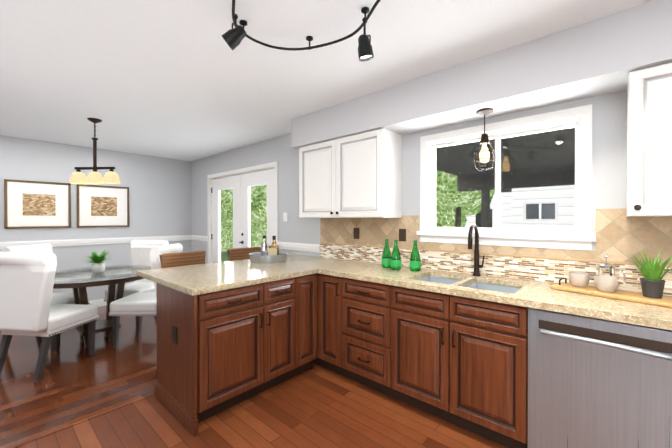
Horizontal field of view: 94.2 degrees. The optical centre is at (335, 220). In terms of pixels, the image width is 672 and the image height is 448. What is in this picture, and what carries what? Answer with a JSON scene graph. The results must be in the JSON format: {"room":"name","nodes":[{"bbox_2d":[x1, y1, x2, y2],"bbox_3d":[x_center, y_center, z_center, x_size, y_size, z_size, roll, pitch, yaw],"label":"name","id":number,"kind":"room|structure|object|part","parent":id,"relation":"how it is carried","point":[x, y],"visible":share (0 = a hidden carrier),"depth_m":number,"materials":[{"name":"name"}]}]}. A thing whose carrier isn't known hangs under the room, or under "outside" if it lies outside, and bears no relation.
{"room":"kitchen","nodes":[
{"label":"kitchen","id":0,"kind":"room"},
{"bbox_2d":[0,135,190,300],"bbox_3d":[-4.691,0.108,3.783,0.150,2.440,5.750,0,0,42],"label":"wall","id":1,"kind":"structure","parent":0,"point":[159,196],"depth_m":4.88,"materials":[{"name":"grey paint"}]},
{"bbox_2d":[4,179,70,228],"bbox_3d":[-4.095,-0.224,4.316,0.026,0.648,0.668,0,0,42],"label":"picture frame","id":2,"kind":"object","parent":1,"relation":"attached to","point":[33,204],"visible":1,"depth_m":4.29,"materials":[{"name":"brown metal"}]},
{"bbox_2d":[23,193,55,215],"bbox_3d":[-4.095,-0.224,4.316,0.002,0.294,0.330,0,0,42],"label":"photo","id":3,"kind":"object","parent":2,"relation":"attached to","point":[34,204],"depth_m":4.32,"materials":[{"name":"brown paper"}]},
{"bbox_2d":[0,235,189,248],"bbox_3d":[-4.574,0.320,3.783,0.031,0.093,5.603,0,0,42],"label":"trim","id":4,"kind":"structure","parent":1,"relation":"attached to","point":[71,242],"depth_m":4.74,"materials":[{"name":"white wood"}]},
{"bbox_2d":[89,299,106,306],"bbox_3d":[-4.571,1.273,3.803,0.017,0.110,5.576,0,0,42],"label":"baseboard","id":5,"kind":"structure","parent":1,"relation":"attached to","point":[99,302],"depth_m":4.82,"materials":[{"name":"white wood"}]},
{"bbox_2d":[77,184,129,227],"bbox_3d":[-3.607,-0.227,4.865,0.026,0.648,0.668,0,0,42],"label":"picture frame","id":6,"kind":"object","parent":1,"relation":"attached to","point":[101,206],"visible":1,"depth_m":4.85,"materials":[{"name":"brown metal"}]},
{"bbox_2d":[91,196,116,215],"bbox_3d":[-3.607,-0.227,4.865,0.002,0.294,0.330,0,0,42],"label":"photo","id":7,"kind":"object","parent":6,"relation":"attached to","point":[100,205],"depth_m":4.86,"materials":[{"name":"brown paper"}]},
{"bbox_2d":[0,306,507,447],"bbox_3d":[-1.633,1.391,1.171,7.900,0.100,5.600,0,0,42],"label":"floor","id":8,"kind":"structure","parent":0,"point":[316,406],"depth_m":2.19,"materials":[{"name":"brown wood"}]},
{"bbox_2d":[0,244,89,348],"bbox_3d":[-3.194,0.798,3.446,0.601,1.064,0.481,0,0,-1],"label":"dining chair","id":9,"kind":"object","parent":8,"relation":"on","point":[62,298],"visible":0.23,"depth_m":3.42,"materials":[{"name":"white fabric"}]},
{"bbox_3d":[-3.150,0.897,3.448,0.500,0.115,0.470,0,0,-1],"label":"seat","id":10,"kind":"part","parent":9,"relation":"part of","materials":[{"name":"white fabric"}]},
{"bbox_2d":[0,252,98,381],"bbox_3d":[-2.658,0.801,2.893,0.481,1.064,0.601,0,0,7],"label":"dining chair","id":11,"kind":"object","parent":8,"relation":"on","point":[27,308],"visible":1,"depth_m":2.65,"materials":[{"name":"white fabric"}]},
{"bbox_3d":[-2.652,0.900,2.937,0.470,0.115,0.500,0,0,7],"label":"seat","id":12,"kind":"part","parent":11,"relation":"part of","materials":[{"name":"white fabric"}]},
{"bbox_2d":[9,393,153,447],"bbox_3d":[-2.691,1.340,0.960,0.024,0.004,3.880,0,0,42],"label":"transition strip","id":13,"kind":"object","parent":8,"relation":"on","point":[65,427],"depth_m":2.07,"materials":[{"name":"brown wood"}]},
{"bbox_2d":[53,250,150,347],"bbox_3d":[-2.632,0.824,3.461,1.130,1.011,1.130,0,0,42],"label":"dining table","id":14,"kind":"object","parent":8,"relation":"on","point":[98,272],"visible":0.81,"depth_m":3.40,"materials":[{"name":"black glass"}]},
{"bbox_2d":[80,250,109,272],"bbox_3d":[-2.627,0.444,3.456,0.367,0.250,0.335,0,0,42],"label":"plant","id":15,"kind":"object","parent":14,"relation":"on","point":[98,266],"depth_m":3.43,"materials":[{"name":"green plant"}]},
{"bbox_2d":[104,240,168,322],"bbox_3d":[-2.566,0.795,4.073,0.481,1.064,0.601,0,0,7],"label":"dining chair","id":16,"kind":"object","parent":8,"relation":"on","point":[140,251],"visible":0.27,"depth_m":4.20,"materials":[{"name":"white fabric"}]},
{"bbox_3d":[-2.571,0.895,4.030,0.470,0.115,0.500,0,0,7],"label":"seat","id":17,"kind":"part","parent":16,"relation":"part of","materials":[{"name":"white fabric"}]},
{"bbox_2d":[108,243,182,348],"bbox_3d":[-2.070,0.798,3.475,0.601,1.064,0.481,0,0,-1],"label":"dining chair","id":18,"kind":"object","parent":8,"relation":"on","point":[137,305],"visible":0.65,"depth_m":3.25,"materials":[{"name":"white fabric"}]},
{"bbox_3d":[-2.114,0.897,3.475,0.500,0.115,0.470,0,0,-1],"label":"seat","id":19,"kind":"part","parent":18,"relation":"part of","materials":[{"name":"white fabric"}]},
{"bbox_2d":[159,251,205,267],"bbox_3d":[-1.499,0.831,3.230,0.440,1.000,0.450,0,0,42],"label":"bar stool","id":20,"kind":"object","parent":8,"relation":"on","point":[180,259],"visible":0.21,"depth_m":3.30,"materials":[{"name":"brown wood"}]},
{"bbox_2d":[154,284,267,436],"bbox_3d":[-0.951,0.898,2.357,0.650,0.878,0.518,0,0,42],"label":"base cabinet","id":21,"kind":"object","parent":8,"relation":"on","point":[211,360],"depth_m":2.12,"materials":[{"name":"brown wood"}]},
{"bbox_2d":[172,325,177,344],"bbox_3d":[-1.103,0.779,2.140,0.070,0.115,0.006,0,0,42],"label":"outlet","id":22,"kind":"object","parent":21,"relation":"attached to","point":[174,327],"depth_m":2.14,"materials":[{"name":"black plastic"}]},
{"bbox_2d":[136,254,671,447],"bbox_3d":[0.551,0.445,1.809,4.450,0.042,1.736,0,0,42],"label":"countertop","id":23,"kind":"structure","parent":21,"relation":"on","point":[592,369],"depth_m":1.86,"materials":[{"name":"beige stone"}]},
{"bbox_2d":[249,235,287,262],"bbox_3d":[-0.709,0.285,3.288,0.400,0.262,0.400,0,0,42],"label":"tray","id":24,"kind":"object","parent":23,"relation":"on","point":[273,254],"visible":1,"depth_m":3.23,"materials":[{"name":"silver metal"}]},
{"bbox_2d":[381,239,386,267],"bbox_3d":[0.453,0.289,2.789,0.094,0.258,0.094,0,0,30],"label":"bottle","id":25,"kind":"object","parent":23,"relation":"on","point":[384,255],"depth_m":2.76,"materials":[{"name":"green glass"}]},
{"bbox_2d":[387,239,401,269],"bbox_3d":[0.516,0.290,2.686,0.094,0.258,0.094,0,0,30],"label":"bottle","id":26,"kind":"object","parent":23,"relation":"on","point":[393,261],"depth_m":2.67,"materials":[{"name":"green glass"}]},
{"bbox_2d":[409,240,420,271],"bbox_3d":[0.665,0.290,2.621,0.094,0.258,0.094,0,0,30],"label":"bottle","id":27,"kind":"object","parent":23,"relation":"on","point":[415,260],"depth_m":2.59,"materials":[{"name":"green glass"}]},
{"bbox_2d":[419,276,520,293],"bbox_3d":[0.909,0.541,2.211,0.734,0.162,0.434,0,0,42],"label":"sink","id":28,"kind":"object","parent":23,"relation":"in","point":[479,284],"depth_m":2.31,"materials":[{"name":"silver metal"}]},
{"bbox_2d":[468,224,483,275],"bbox_3d":[1.050,0.222,2.346,0.090,0.399,0.197,0,0,42],"label":"faucet","id":29,"kind":"object","parent":23,"relation":"on","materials":[{"name":"black metal"}]},
{"bbox_2d":[550,249,671,307],"bbox_3d":[1.598,0.282,1.757,0.290,0.281,0.620,0,0,-34],"label":"tray","id":30,"kind":"object","parent":23,"relation":"on","point":[607,281],"visible":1,"depth_m":1.72,"materials":[{"name":"light wood"},{"name":"white ceramic"},{"name":"chrome"}]},
{"bbox_3d":[1.600,0.330,1.849,0.072,0.115,0.072,0,0,-34],"label":"press glass","id":31,"kind":"part","parent":30,"relation":"part of","materials":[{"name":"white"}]},
{"bbox_2d":[625,249,671,298],"bbox_3d":[1.672,0.271,1.641,0.252,0.257,0.271,0,0,42],"label":"plant","id":32,"kind":"object","parent":30,"relation":"on","point":[652,284],"depth_m":1.63,"materials":[{"name":"green plant"}]},
{"bbox_2d":[227,246,260,260],"bbox_3d":[-1.000,0.828,3.790,0.440,1.000,0.450,0,0,42],"label":"bar stool","id":33,"kind":"object","parent":8,"relation":"on","point":[238,253],"visible":0.15,"depth_m":3.82,"materials":[{"name":"brown wood"}]},
{"bbox_2d":[268,324,299,388],"bbox_3d":[-0.669,0.897,2.663,0.635,0.878,0.315,0,0,42],"label":"base cabinet","id":34,"kind":"object","parent":8,"relation":"on","point":[283,348],"depth_m":2.48,"materials":[{"name":"brown wood"}]},
{"bbox_2d":[300,336,315,372],"bbox_3d":[-0.473,0.896,2.883,0.635,0.878,0.275,0,0,42],"label":"base cabinet","id":35,"kind":"object","parent":8,"relation":"on","point":[307,347],"depth_m":2.69,"materials":[{"name":"brown wood"}]},
{"bbox_2d":[320,344,339,373],"bbox_3d":[0.154,0.895,2.901,0.269,0.878,0.635,0,0,42],"label":"base cabinet","id":36,"kind":"object","parent":8,"relation":"on","point":[329,358],"depth_m":2.71,"materials":[{"name":"brown wood"}]},
{"bbox_2d":[340,352,391,396],"bbox_3d":[0.430,0.897,2.656,0.469,0.878,0.635,0,0,42],"label":"base cabinet","id":37,"kind":"object","parent":8,"relation":"on","point":[375,377],"depth_m":2.45,"materials":[{"name":"brown wood"}]},
{"bbox_2d":[392,276,543,447],"bbox_3d":[0.926,0.899,2.215,0.860,0.878,0.635,0,0,42],"label":"base cabinet","id":38,"kind":"object","parent":8,"relation":"on","point":[503,429],"depth_m":1.96,"materials":[{"name":"brown wood"}]},
{"bbox_2d":[0,0,653,160],"bbox_3d":[-1.633,-1.149,1.158,8.200,0.100,5.900,0,0,42],"label":"ceiling","id":39,"kind":"structure","parent":0,"point":[177,79],"depth_m":2.12,"materials":[{"name":"white paint"}]},
{"bbox_2d":[75,118,114,171],"bbox_3d":[-2.637,-0.822,3.417,0.369,0.574,0.296,0,0,42],"label":"chandelier","id":40,"kind":"object","parent":39,"relation":"hanging from","point":[94,168],"visible":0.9,"depth_m":3.41,"materials":[{"name":"black metal"}]},
{"bbox_2d":[69,171,119,183],"bbox_3d":[-2.637,-0.475,3.419,0.538,0.126,0.156,0,0,4],"label":"shades","id":41,"kind":"object","parent":40,"relation":"attached to","point":[110,177],"visible":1,"depth_m":3.37,"materials":[{"name":"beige glass"}]},
{"bbox_2d":[222,0,380,60],"bbox_3d":[-0.026,-0.966,1.052,1.673,0.263,1.884,0,0,42],"label":"track light","id":42,"kind":"object","parent":39,"relation":"attached to","point":[234,37],"visible":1,"depth_m":1.59,"materials":[{"name":"black metal"}]},
{"bbox_2d":[292,0,671,148],"bbox_3d":[1.348,-0.948,2.014,4.580,0.310,0.360,0,0,42],"label":"soffit ceiling","id":43,"kind":"structure","parent":39,"relation":"attached to","point":[602,55],"depth_m":1.99,"materials":[{"name":"grey paint"}]},
{"bbox_2d":[474,108,495,170],"bbox_3d":[1.070,-0.578,2.250,0.146,0.431,0.146,0,0,42],"label":"light","id":44,"kind":"object","parent":43,"relation":"hanging from","point":[484,154],"visible":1,"depth_m":2.23,"materials":[{"name":"black metal"}]},
{"bbox_3d":[1.070,-0.487,2.251,0.068,0.141,0.066,0,0,42],"label":"bulb","id":45,"kind":"part","parent":44,"relation":"part of","materials":[{"name":"glass"}]},
{"bbox_2d":[191,90,626,262],"bbox_3d":[0.277,0.111,3.313,8.200,2.440,0.150,0,0,42],"label":"wall","id":46,"kind":"structure","parent":0,"point":[609,144],"depth_m":2.87,"materials":[{"name":"grey paint"}]},
{"bbox_2d":[190,235,207,241],"bbox_3d":[-2.455,0.311,5.626,0.628,0.093,0.031,0,0,42],"label":"trim","id":47,"kind":"structure","parent":46,"relation":"attached to","point":[192,237],"depth_m":5.62,"materials":[{"name":"white wood"}]},
{"bbox_2d":[207,161,277,262],"bbox_3d":[-1.448,0.266,4.828,1.938,2.114,0.180,0,0,42],"label":"french door","id":48,"kind":"structure","parent":46,"relation":"in","point":[241,182],"depth_m":4.79,"materials":[{"name":"white wood"}]},
{"bbox_3d":[-1.454,0.267,4.822,1.380,1.568,0.004,0,0,42],"label":"glass","id":49,"kind":"part","parent":48,"relation":"part of","materials":[{"name":"clear glass"}]},
{"bbox_2d":[283,213,286,221],"bbox_3d":[-0.658,-0.050,4.036,0.070,0.115,0.012,0,0,42],"label":"switch plate","id":50,"kind":"object","parent":46,"relation":"attached to","point":[284,217],"visible":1,"depth_m":4.03,"materials":[{"name":"white plastic"}]},
{"bbox_2d":[277,242,319,252],"bbox_3d":[-0.480,0.319,3.867,0.787,0.093,0.028,0,0,42],"label":"trim","id":51,"kind":"structure","parent":46,"relation":"attached to","point":[282,245],"depth_m":3.82,"materials":[{"name":"white wood"}]},
{"bbox_2d":[299,128,401,217],"bbox_3d":[0.096,-0.416,3.132,1.065,0.766,0.358,0,0,42],"label":"upper cabinet","id":52,"kind":"object","parent":46,"relation":"attached to","point":[357,176],"depth_m":2.89,"materials":[{"name":"white wood"}]},
{"bbox_2d":[417,104,595,249],"bbox_3d":[1.232,-0.279,2.428,1.216,0.928,0.200,0,0,42],"label":"window","id":53,"kind":"structure","parent":46,"relation":"in","point":[580,236],"depth_m":2.30,"materials":[{"name":"white wood"}]},
{"bbox_2d":[626,62,671,216],"bbox_3d":[1.827,-0.408,1.592,0.500,0.766,0.358,0,0,42],"label":"upper cabinet","id":54,"kind":"object","parent":46,"relation":"attached to","point":[649,90],"depth_m":1.60,"materials":[{"name":"white wood"}]},
{"bbox_3d":[1.558,-0.070,1.615,0.030,0.030,0.033,0,0,42],"label":"knob","id":55,"kind":"part","parent":54,"relation":"part of","materials":[{"name":"brown metal"}]},
{"bbox_3d":[1.735,-0.406,1.488,0.492,0.754,0.025,0,0,42],"label":"door","id":56,"kind":"part","parent":54,"relation":"part of","materials":[{"name":"white wood"}]},
{"bbox_2d":[527,307,671,447],"bbox_3d":[1.454,0.900,1.710,0.608,0.876,0.687,0,0,42],"label":"dishwasher","id":57,"kind":"object","parent":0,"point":[594,381],"depth_m":1.50,"materials":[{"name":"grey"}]},
{"label":"outside","id":58,"kind":"structure","parent":0,"visible":0},
{"bbox_2d":[221,253,228,261],"bbox_3d":[5.714,1.609,7.853,26.000,0.100,13.850,0,0,42],"label":"ground","id":59,"kind":"structure","parent":58,"point":[223,255],"depth_m":13.15,"materials":[{"name":"green plant"}]},
{"bbox_2d":[455,207,460,226],"bbox_3d":[3.864,-0.050,9.938,0.261,3.305,0.205,0,0,21],"label":"trunk","id":60,"kind":"object","parent":59,"relation":"on","point":[458,215],"depth_m":9.82,"materials":[{"name":"brown plant"}]},
{"bbox_2d":[221,170,494,233],"bbox_3d":[-0.368,-1.542,13.386,13.909,5.909,7.192,0,0,42],"label":"foliage","id":61,"kind":"object","parent":60,"relation":"attached to","point":[443,213],"depth_m":10.93,"materials":[{"name":"green plant"}]},
{"bbox_2d":[481,189,489,227],"bbox_3d":[4.682,0.491,4.355,5.900,2.270,0.120,0,0,42],"label":"posts","id":62,"kind":"object","parent":59,"relation":"on","point":[485,223],"depth_m":5.93,"materials":[{"name":"grey"}]},
{"bbox_2d":[436,127,574,191],"bbox_3d":[3.516,-0.788,3.038,5.900,0.400,3.750,0,0,42],"label":"porch roof","id":63,"kind":"structure","parent":62,"relation":"on","point":[510,144],"depth_m":4.79,"materials":[{"name":"grey"}]},
{"bbox_2d":[465,192,511,227],"bbox_3d":[3.092,0.126,14.828,9.800,2.900,0.700,0,0,42],"label":"house siding","id":64,"kind":"object","parent":59,"relation":"on","point":[506,196],"depth_m":11.59,"materials":[{"name":"white plastic"}]},
{"bbox_2d":[476,189,511,227],"bbox_3d":[3.075,-0.824,14.805,10.200,2.200,0.850,0,0,42],"label":"house roof","id":65,"kind":"structure","parent":64,"relation":"on","point":[478,215],"depth_m":12.09,"materials":[{"name":"grey"}]},
{"bbox_2d":[511,185,574,228],"bbox_3d":[9.066,-1.141,7.749,7.870,5.500,2.530,0,0,42],"label":"siding","id":66,"kind":"object","parent":59,"relation":"on","point":[556,191],"depth_m":8.87,"materials":[{"name":"white plastic"}]},
{"bbox_2d":[526,203,554,218],"bbox_3d":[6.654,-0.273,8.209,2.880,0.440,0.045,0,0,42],"label":"window","id":67,"kind":"structure","parent":66,"relation":"attached to","point":[534,210],"depth_m":8.89,"materials":[{"name":"grey glass"}]},
{"bbox_3d":[5.847,-0.276,8.941,0.840,0.560,0.028,0,0,42],"label":"house window trim","id":68,"kind":"part","parent":66,"relation":"part of","materials":[{"name":"white plastic"}]},
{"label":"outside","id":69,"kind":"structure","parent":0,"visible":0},
{"bbox_2d":[221,228,266,251],"bbox_3d":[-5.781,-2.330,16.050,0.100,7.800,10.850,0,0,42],"label":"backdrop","id":70,"kind":"structure","parent":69,"point":[259,236],"depth_m":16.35,"materials":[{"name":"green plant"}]}
]}

